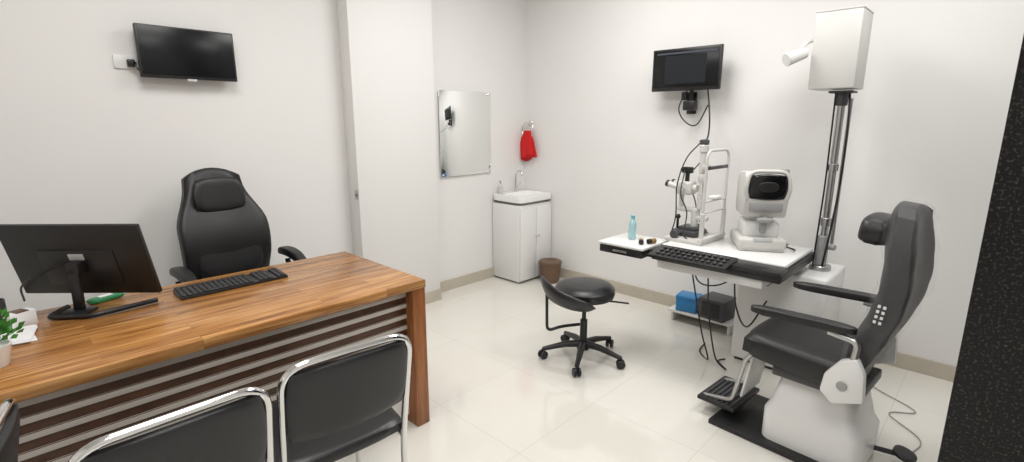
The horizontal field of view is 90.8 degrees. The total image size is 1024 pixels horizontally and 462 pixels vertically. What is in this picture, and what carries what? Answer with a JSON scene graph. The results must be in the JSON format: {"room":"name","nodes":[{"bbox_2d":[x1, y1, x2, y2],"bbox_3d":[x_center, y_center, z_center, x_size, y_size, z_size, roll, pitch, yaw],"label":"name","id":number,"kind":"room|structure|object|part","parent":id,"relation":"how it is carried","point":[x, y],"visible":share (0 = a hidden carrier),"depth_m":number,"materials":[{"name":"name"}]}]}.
{"room":"examination room","nodes":[
{"label":"examination room","id":0,"kind":"room"},
{"bbox_2d":[0,0,524,311],"bbox_3d":[-1.811,-0.666,3.224,0.100,3.000,5.680,12,17,43],"label":"wall","id":1,"kind":"structure","parent":0,"point":[84,139],"depth_m":3.09,"materials":[{"name":"paint"}]},
{"bbox_2d":[112,54,138,70],"bbox_3d":[-2.073,-0.912,2.773,0.064,0.099,0.177,12,17,43],"label":"wall socket","id":2,"kind":"object","parent":1,"relation":"attached to","point":[119,61],"visible":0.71,"depth_m":2.75,"materials":[{"name":"white plastic"}]},
{"bbox_2d":[132,23,236,81],"bbox_3d":[-1.885,-1.016,2.930,0.092,0.292,0.490,12,17,43],"label":"television","id":3,"kind":"object","parent":1,"relation":"attached to","point":[191,55],"visible":1,"depth_m":2.88,"materials":[{"name":"black plastic"}]},
{"bbox_2d":[438,90,490,176],"bbox_3d":[-0.415,-0.879,4.564,0.027,0.740,0.610,12,17,43],"label":"wall mirror","id":4,"kind":"object","parent":1,"relation":"attached to","point":[464,116],"visible":1,"depth_m":4.54,"materials":[{"name":"silver mirror"}]},
{"bbox_2d":[440,267,494,291],"bbox_3d":[-0.304,0.438,4.977,0.012,0.100,1.233,12,17,43],"label":"baseboard","id":5,"kind":"structure","parent":1,"relation":"attached to","point":[456,282],"depth_m":4.83,"materials":[{"name":"tile"}]},
{"bbox_2d":[336,0,439,292],"bbox_3d":[-0.935,-0.820,3.936,0.150,3.000,0.725,12,17,43],"label":"wall column","id":6,"kind":"structure","parent":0,"point":[386,46],"depth_m":3.86,"materials":[{"name":"paint"}]},
{"bbox_2d":[354,190,357,199],"bbox_3d":[-1.160,-0.269,3.750,0.040,0.070,0.017,12,17,43],"label":"latch plate","id":7,"kind":"object","parent":6,"relation":"attached to","point":[356,191],"visible":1,"depth_m":3.74,"materials":[{"name":"silver metal"}]},
{"bbox_2d":[425,288,441,304],"bbox_3d":[-0.876,0.609,4.187,0.012,0.100,0.725,12,17,43],"label":"baseboard","id":8,"kind":"structure","parent":6,"relation":"attached to","point":[435,295],"depth_m":4.37,"materials":[{"name":"tile"}]},
{"bbox_2d":[335,276,952,461],"bbox_3d":[-0.013,1.216,1.854,5.100,0.100,5.680,12,17,43],"label":"floor","id":9,"kind":"structure","parent":0,"point":[492,397],"depth_m":2.92,"materials":[{"name":"tile"}]},
{"bbox_2d":[0,398,19,461],"bbox_3d":[-1.374,0.891,1.083,0.555,0.862,0.450,-8,14,-32],"label":"chair","id":10,"kind":"object","parent":9,"relation":"on","point":[9,410],"visible":1,"depth_m":1.19,"materials":[{"name":"black leather"}]},
{"bbox_3d":[-1.381,0.892,1.079,0.537,0.862,0.433,-8,14,-32],"label":"frame","id":11,"kind":"part","parent":10,"relation":"part of","materials":[{"name":"silver metal"}]},
{"bbox_2d":[68,387,273,461],"bbox_3d":[-0.972,0.810,1.455,0.555,0.862,0.450,12,17,43],"label":"chair","id":12,"kind":"object","parent":9,"relation":"on","point":[241,430],"visible":1,"depth_m":1.23,"materials":[{"name":"silver metal"}]},
{"bbox_2d":[0,251,429,461],"bbox_3d":[-1.385,0.705,2.146,0.800,0.775,1.940,12,17,43],"label":"office desk","id":13,"kind":"object","parent":9,"relation":"on","point":[85,380],"visible":0.6,"depth_m":1.93,"materials":[{"name":"brown wood"}]},
{"bbox_2d":[0,298,6,320],"bbox_3d":[-1.976,0.279,1.913,0.080,0.156,0.080,12,17,43],"label":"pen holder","id":14,"kind":"object","parent":13,"relation":"on","point":[2,300],"visible":0.28,"depth_m":1.92,"materials":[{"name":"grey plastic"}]},
{"bbox_2d":[0,308,24,367],"bbox_3d":[-1.634,0.327,1.571,0.172,0.206,0.172,6,13,25],"label":"potted plant","id":15,"kind":"object","parent":13,"relation":"on","point":[5,343],"visible":1,"depth_m":1.59,"materials":[{"name":"green plant"}]},
{"bbox_3d":[-1.635,0.394,1.586,0.104,0.070,0.104,12,17,43],"label":"pot","id":16,"kind":"part","parent":15,"relation":"part of","materials":[{"name":"white ceramic"}]},
{"bbox_2d":[0,324,37,345],"bbox_3d":[-1.790,0.381,1.789,0.166,0.010,0.198,-10,16,-39],"label":"paper stack","id":17,"kind":"object","parent":13,"relation":"on","point":[27,335],"visible":0.57,"depth_m":1.80,"materials":[{"name":"white paper"}]},
{"bbox_2d":[1,307,37,328],"bbox_3d":[-1.852,0.330,1.901,0.051,0.062,0.080,4,13,19],"label":"carton","id":18,"kind":"object","parent":13,"relation":"on","point":[27,314],"visible":0.81,"depth_m":1.90,"materials":[{"name":"white cardboard"}]},
{"bbox_2d":[0,224,161,319],"bbox_3d":[-1.773,0.149,2.022,0.611,0.364,0.212,0,12,-1],"label":"computer monitor","id":19,"kind":"object","parent":13,"relation":"on","point":[77,260],"visible":1,"depth_m":2.02,"materials":[{"name":"black plastic"}]},
{"bbox_2d":[86,293,123,303],"bbox_3d":[-1.758,0.289,2.184,0.050,0.023,0.130,5,13,23],"label":"packet","id":20,"kind":"object","parent":13,"relation":"on","point":[109,296],"visible":0.91,"depth_m":2.17,"materials":[{"name":"green plastic"}]},
{"bbox_2d":[96,293,111,297],"bbox_3d":[-1.758,0.278,2.181,0.030,0.001,0.050,5,13,23],"label":"print","id":21,"kind":"object","parent":20,"relation":"on","point":[109,295],"depth_m":2.18,"materials":[{"name":"white paper"}]},
{"bbox_2d":[173,267,287,299],"bbox_3d":[-1.316,0.243,2.384,0.130,0.028,0.460,11,16,42],"label":"keyboard","id":22,"kind":"object","parent":13,"relation":"on","point":[185,292],"visible":1,"depth_m":2.35,"materials":[{"name":"black plastic"}]},
{"bbox_3d":[-1.158,0.954,1.976,0.018,0.270,1.784,12,17,43],"label":"panel","id":23,"kind":"part","parent":13,"relation":"part of","materials":[{"name":"laminate"}]},
{"bbox_3d":[-0.739,0.583,2.804,0.790,0.735,0.075,12,17,43],"label":"panel","id":24,"kind":"part","parent":13,"relation":"part of","materials":[{"name":"brown wood"}]},
{"bbox_2d":[169,168,305,283],"bbox_3d":[-1.560,0.287,2.910,0.653,1.270,0.655,10,16,38],"label":"office chair","id":25,"kind":"object","parent":9,"relation":"on","point":[222,230],"visible":0.56,"depth_m":2.90,"materials":[{"name":"black leather"}]},
{"bbox_3d":[-1.714,0.370,2.681,0.301,0.352,0.087,10,16,38],"label":"armrest","id":26,"kind":"part","parent":25,"relation":"part of","materials":[{"name":"black plastic"}]},
{"bbox_3d":[-1.718,0.038,2.987,0.247,0.816,0.480,10,16,38],"label":"backrest","id":27,"kind":"part","parent":25,"relation":"part of","materials":[{"name":"black leather"}]},
{"bbox_2d":[199,245,263,278],"bbox_3d":[-1.658,0.089,2.948,0.101,0.357,0.354,10,16,38],"label":"lumbar cushion","id":28,"kind":"object","parent":25,"relation":"on","point":[214,260],"depth_m":2.93,"materials":[{"name":"black leather"}]},
{"bbox_3d":[-1.356,0.277,3.113,0.301,0.352,0.087,10,16,38],"label":"armrest","id":29,"kind":"part","parent":25,"relation":"part of","materials":[{"name":"black plastic"}]},
{"bbox_2d":[264,334,411,461],"bbox_3d":[-0.655,0.734,1.810,0.450,0.862,0.555,-10,16,-40],"label":"chair","id":30,"kind":"object","parent":9,"relation":"on","point":[332,411],"visible":0.92,"depth_m":1.58,"materials":[{"name":"black leather"}]},
{"bbox_3d":[-0.686,0.692,1.838,0.450,0.055,0.450,-10,16,-40],"label":"seat","id":31,"kind":"part","parent":30,"relation":"part of","materials":[{"name":"black leather"}]},
{"bbox_3d":[-0.501,0.500,1.578,0.395,0.258,0.083,-10,16,-40],"label":"backrest","id":32,"kind":"part","parent":30,"relation":"part of","materials":[{"name":"black leather"}]},
{"bbox_2d":[493,170,551,281],"bbox_3d":[0.110,-0.073,5.010,0.400,1.045,0.475,12,17,43],"label":"base cabinet","id":33,"kind":"object","parent":9,"relation":"on","point":[521,218],"visible":0.98,"depth_m":4.88,"materials":[{"name":"white wood"}]},
{"bbox_2d":[498,181,502,192],"bbox_3d":[-0.111,-0.430,4.922,0.044,0.121,0.045,12,17,43],"label":"soap bottle","id":34,"kind":"object","parent":33,"relation":"on","point":[500,187],"visible":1,"depth_m":4.91,"materials":[{"name":"grey plastic"}]},
{"bbox_2d":[514,170,522,190],"bbox_3d":[0.088,-0.506,5.060,0.131,0.220,0.095,12,17,43],"label":"faucet","id":35,"kind":"object","parent":33,"relation":"on","point":[517,171],"depth_m":5.06,"materials":[{"name":"silver metal"}]},
{"bbox_2d":[494,189,550,204],"bbox_3d":[0.105,-0.331,4.959,0.385,0.086,0.475,12,17,43],"label":"basin","id":36,"kind":"object","parent":33,"relation":"in","point":[524,196],"depth_m":4.87,"materials":[{"name":"white ceramic"}]},
{"bbox_3d":[0.155,0.123,4.848,0.018,0.700,0.218,12,17,43],"label":"door","id":37,"kind":"part","parent":33,"relation":"part of","materials":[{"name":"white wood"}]},
{"bbox_3d":[0.311,0.089,5.006,0.018,0.700,0.218,12,17,43],"label":"door","id":38,"kind":"part","parent":33,"relation":"part of","materials":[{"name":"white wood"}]},
{"bbox_2d":[539,258,561,283],"bbox_3d":[0.373,0.388,4.935,0.226,0.215,0.226,12,17,43],"label":"waste bin","id":39,"kind":"object","parent":9,"relation":"on","point":[550,268],"visible":0.91,"depth_m":4.86,"materials":[{"name":"brown plastic"}]},
{"bbox_3d":[0.373,0.299,4.915,0.226,0.032,0.226,12,17,43],"label":"lid","id":40,"kind":"part","parent":39,"relation":"part of","materials":[{"name":"brown plastic"}]},
{"bbox_2d":[538,276,628,376],"bbox_3d":[0.482,0.560,3.285,0.562,0.574,0.582,12,17,43],"label":"stool","id":41,"kind":"object","parent":9,"relation":"on","point":[579,294],"visible":1,"depth_m":3.19,"materials":[{"name":"black leather"}]},
{"bbox_3d":[0.313,0.391,3.099,0.429,0.165,0.137,12,17,43],"label":"backrest","id":42,"kind":"part","parent":41,"relation":"part of","materials":[{"name":"black plastic"}]},
{"bbox_3d":[0.469,0.378,3.252,0.386,0.097,0.386,12,17,43],"label":"seat","id":43,"kind":"part","parent":41,"relation":"part of","materials":[{"name":"black leather"}]},
{"bbox_3d":[0.629,0.459,3.274,0.263,0.042,0.017,-1,12,-2],"label":"height lever","id":44,"kind":"part","parent":41,"relation":"part of","materials":[{"name":"black plastic"}]},
{"bbox_2d":[668,304,733,335],"bbox_3d":[1.504,0.670,3.918,0.500,0.095,0.280,12,17,43],"label":"shelf","id":45,"kind":"object","parent":9,"relation":"on","point":[675,313],"visible":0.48,"depth_m":3.83,"materials":[{"name":"white metal"}]},
{"bbox_2d":[675,290,702,313],"bbox_3d":[1.378,0.553,3.936,0.165,0.125,0.155,9,15,35],"label":"case","id":46,"kind":"object","parent":45,"relation":"on","point":[685,300],"visible":0.73,"depth_m":3.88,"materials":[{"name":"blue plastic"}]},
{"bbox_3d":[1.378,0.507,3.926,0.165,0.030,0.155,9,15,35],"label":"lid","id":47,"kind":"part","parent":46,"relation":"part of","materials":[{"name":"blue plastic"}]},
{"bbox_2d":[698,291,734,322],"bbox_3d":[1.534,0.569,3.781,0.204,0.160,0.200,-10,16,-40],"label":"box","id":48,"kind":"object","parent":45,"relation":"on","point":[721,306],"visible":0.88,"depth_m":3.71,"materials":[{"name":"grey plastic"}]},
{"bbox_3d":[1.459,0.583,3.717,0.004,0.110,0.140,-10,16,-40],"label":"plate","id":49,"kind":"part","parent":48,"relation":"part of","materials":[{"name":"black plastic"}]},
{"bbox_2d":[598,5,873,369],"bbox_3d":[1.310,-0.199,3.150,1.230,2.134,1.010,12,17,43],"label":"ophthalmic instrument stand","id":50,"kind":"object","parent":9,"relation":"on","point":[841,40],"visible":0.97,"depth_m":2.92,"materials":[{"name":"white plastic"}]},
{"bbox_3d":[0.686,0.130,3.222,0.100,0.014,0.010,12,17,43],"label":"handle","id":51,"kind":"part","parent":50,"relation":"part of","materials":[{"name":"silver metal"}]},
{"bbox_3d":[0.799,0.105,3.337,0.310,0.048,0.320,12,17,43],"label":"drawer","id":52,"kind":"part","parent":50,"relation":"part of","materials":[{"name":"black plastic"}]},
{"bbox_2d":[628,215,636,238],"bbox_3d":[0.799,-0.026,3.344,0.048,0.158,0.060,12,17,43],"label":"bottle","id":53,"kind":"object","parent":50,"relation":"on","point":[632,224],"visible":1,"depth_m":3.33,"materials":[{"name":"teal plastic"}]},
{"bbox_2d":[598,233,668,251],"bbox_3d":[0.821,0.079,3.317,0.380,0.033,0.340,12,17,43],"label":"tray","id":54,"kind":"object","parent":50,"relation":"on","point":[618,243],"depth_m":3.26,"materials":[{"name":"white plastic"}]},
{"bbox_2d":[639,238,643,244],"bbox_3d":[0.824,0.066,3.217,0.032,0.032,0.060,3,13,14],"label":"holder","id":55,"kind":"object","parent":50,"relation":"on","point":[641,240],"visible":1,"depth_m":3.19,"materials":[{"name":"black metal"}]},
{"bbox_2d":[646,238,656,243],"bbox_3d":[0.890,0.064,3.223,0.060,0.032,0.032,-6,14,-25],"label":"holder","id":56,"kind":"object","parent":50,"relation":"on","point":[653,240],"visible":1,"depth_m":3.21,"materials":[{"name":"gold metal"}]},
{"bbox_2d":[664,139,729,245],"bbox_3d":[1.173,-0.268,3.265,0.330,0.642,0.356,-11,16,-42],"label":"lamp","id":57,"kind":"object","parent":50,"relation":"on","point":[694,233],"visible":1,"depth_m":3.24,"materials":[{"name":"grey plastic"}]},
{"bbox_3d":[1.176,-0.133,3.290,0.044,0.210,0.215,-11,16,-42],"label":"arm","id":58,"kind":"part","parent":57,"relation":"part of","materials":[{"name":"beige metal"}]},
{"bbox_3d":[1.195,0.040,3.307,0.330,0.022,0.250,-11,16,-42],"label":"plate","id":59,"kind":"part","parent":57,"relation":"part of","materials":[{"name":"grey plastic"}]},
{"bbox_3d":[1.274,-0.228,3.163,0.330,0.568,0.030,-11,16,-42],"label":"headrest frame","id":60,"kind":"part","parent":57,"relation":"part of","materials":[{"name":"beige metal"}]},
{"bbox_3d":[1.345,0.146,3.091,0.740,0.069,0.690,12,17,43],"label":"table frame","id":61,"kind":"part","parent":50,"relation":"part of","materials":[{"name":"black plastic"}]},
{"bbox_2d":[730,169,795,252],"bbox_3d":[1.539,-0.140,3.049,0.336,0.484,0.330,3,13,14],"label":"autorefractor","id":62,"kind":"object","parent":50,"relation":"on","point":[763,195],"visible":1,"depth_m":2.94,"materials":[{"name":"grey plastic"}]},
{"bbox_2d":[782,39,812,65],"bbox_3d":[1.640,-1.013,2.852,0.232,0.164,0.084,-4,13,-17],"label":"lamp","id":63,"kind":"object","parent":50,"relation":"attached to","point":[792,57],"depth_m":2.82,"materials":[{"name":"white plastic"}]},
{"bbox_2d":[697,201,934,461],"bbox_3d":[1.417,0.422,2.384,0.578,1.228,0.905,-11,16,-41],"label":"chair","id":64,"kind":"object","parent":9,"relation":"on","point":[820,408],"visible":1,"depth_m":2.25,"materials":[{"name":"black leather"}]},
{"bbox_3d":[1.265,0.722,2.622,0.220,0.238,0.048,-11,16,-41],"label":"leg panel","id":65,"kind":"part","parent":64,"relation":"part of","materials":[{"name":"white metal"}]},
{"bbox_3d":[1.389,1.003,2.542,0.440,0.025,0.620,-11,16,-41],"label":"floor plate","id":66,"kind":"part","parent":64,"relation":"part of","materials":[{"name":"black plastic"}]},
{"bbox_3d":[1.244,0.379,2.177,0.060,0.049,0.420,-11,16,-41],"label":"armrest","id":67,"kind":"part","parent":64,"relation":"part of","materials":[{"name":"black leather"}]},
{"bbox_3d":[1.422,0.559,2.408,0.450,0.145,0.483,-11,16,-41],"label":"seat","id":68,"kind":"part","parent":64,"relation":"part of","materials":[{"name":"black leather"}]},
{"bbox_3d":[1.627,0.306,2.514,0.060,0.049,0.420,-11,16,-41],"label":"armrest","id":69,"kind":"part","parent":64,"relation":"part of","materials":[{"name":"black leather"}]},
{"bbox_3d":[1.351,0.637,2.070,0.008,0.040,0.040,-11,16,-41],"label":"pivot knob","id":70,"kind":"part","parent":64,"relation":"part of","materials":[{"name":"grey plastic"}]},
{"bbox_2d":[872,305,886,325],"bbox_3d":[1.432,0.328,1.968,0.003,0.078,0.028,-11,23,-41],"label":"button","id":71,"kind":"object","parent":64,"relation":"attached to","point":[882,314],"depth_m":1.97,"materials":[{"name":"white plastic"}]},
{"bbox_3d":[1.600,0.231,2.135,0.460,0.721,0.208,-11,16,-41],"label":"backrest","id":72,"kind":"part","parent":64,"relation":"part of","materials":[{"name":"black leather"}]},
{"bbox_2d":[874,386,921,451],"bbox_3d":[2.078,0.973,2.710,0.173,0.006,0.864,5,13,22],"label":"cable","id":73,"kind":"object","parent":9,"relation":"on","point":[918,447],"visible":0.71,"depth_m":2.70,"materials":[{"name":"grey plastic"}]},
{"bbox_2d":[524,0,1023,365],"bbox_3d":[1.961,-0.716,3.454,5.000,3.000,0.100,12,17,43],"label":"wall","id":74,"kind":"structure","parent":0,"point":[929,114],"depth_m":3.48,"materials":[{"name":"paint"}]},
{"bbox_2d":[522,120,533,135],"bbox_3d":[0.170,-1.017,5.049,0.160,0.175,0.055,12,17,43],"label":"towel ring","id":75,"kind":"object","parent":74,"relation":"attached to","point":[530,122],"visible":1,"depth_m":5.03,"materials":[{"name":"silver metal"}]},
{"bbox_2d":[520,131,536,160],"bbox_3d":[0.157,-0.850,5.068,0.237,0.310,0.094,12,17,43],"label":"hand towel","id":76,"kind":"object","parent":75,"relation":"hanging from","point":[527,147],"visible":1,"depth_m":5.04,"materials":[{"name":"red fabric"}]},
{"bbox_2d":[652,44,723,141],"bbox_3d":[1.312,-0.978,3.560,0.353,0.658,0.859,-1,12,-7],"label":"wall monitor","id":77,"kind":"object","parent":74,"relation":"attached to","point":[686,69],"visible":0.94,"depth_m":3.72,"materials":[{"name":"black plastic"}]},
{"bbox_2d":[657,48,716,83],"bbox_3d":[1.273,-1.205,3.718,0.460,0.224,0.001,12,17,43],"label":"screen","id":78,"kind":"object","parent":77,"relation":"attached to","point":[682,65],"depth_m":3.70,"materials":[{"name":"black glass"}]},
{"bbox_3d":[1.295,-1.198,3.742,0.530,0.305,0.055,12,17,43],"label":"casing","id":79,"kind":"part","parent":77,"relation":"part of","materials":[{"name":"black plastic"}]},
{"bbox_3d":[1.356,-1.042,3.815,0.115,0.304,0.135,12,17,43],"label":"wall arm","id":80,"kind":"part","parent":77,"relation":"part of","materials":[{"name":"black plastic"}]},
{"bbox_2d":[560,268,955,381],"bbox_3d":[1.886,0.702,3.756,4.900,0.100,0.012,12,17,43],"label":"baseboard","id":81,"kind":"structure","parent":74,"relation":"attached to","point":[920,365],"depth_m":3.23,"materials":[{"name":"tile"}]},
{"bbox_2d":[937,35,1023,461],"bbox_3d":[2.028,-0.209,1.109,1.370,3.000,0.400,12,17,43],"label":"door frame","id":82,"kind":"structure","parent":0,"point":[984,422],"depth_m":1.51,"materials":[{"name":"black stone"}]}
]}

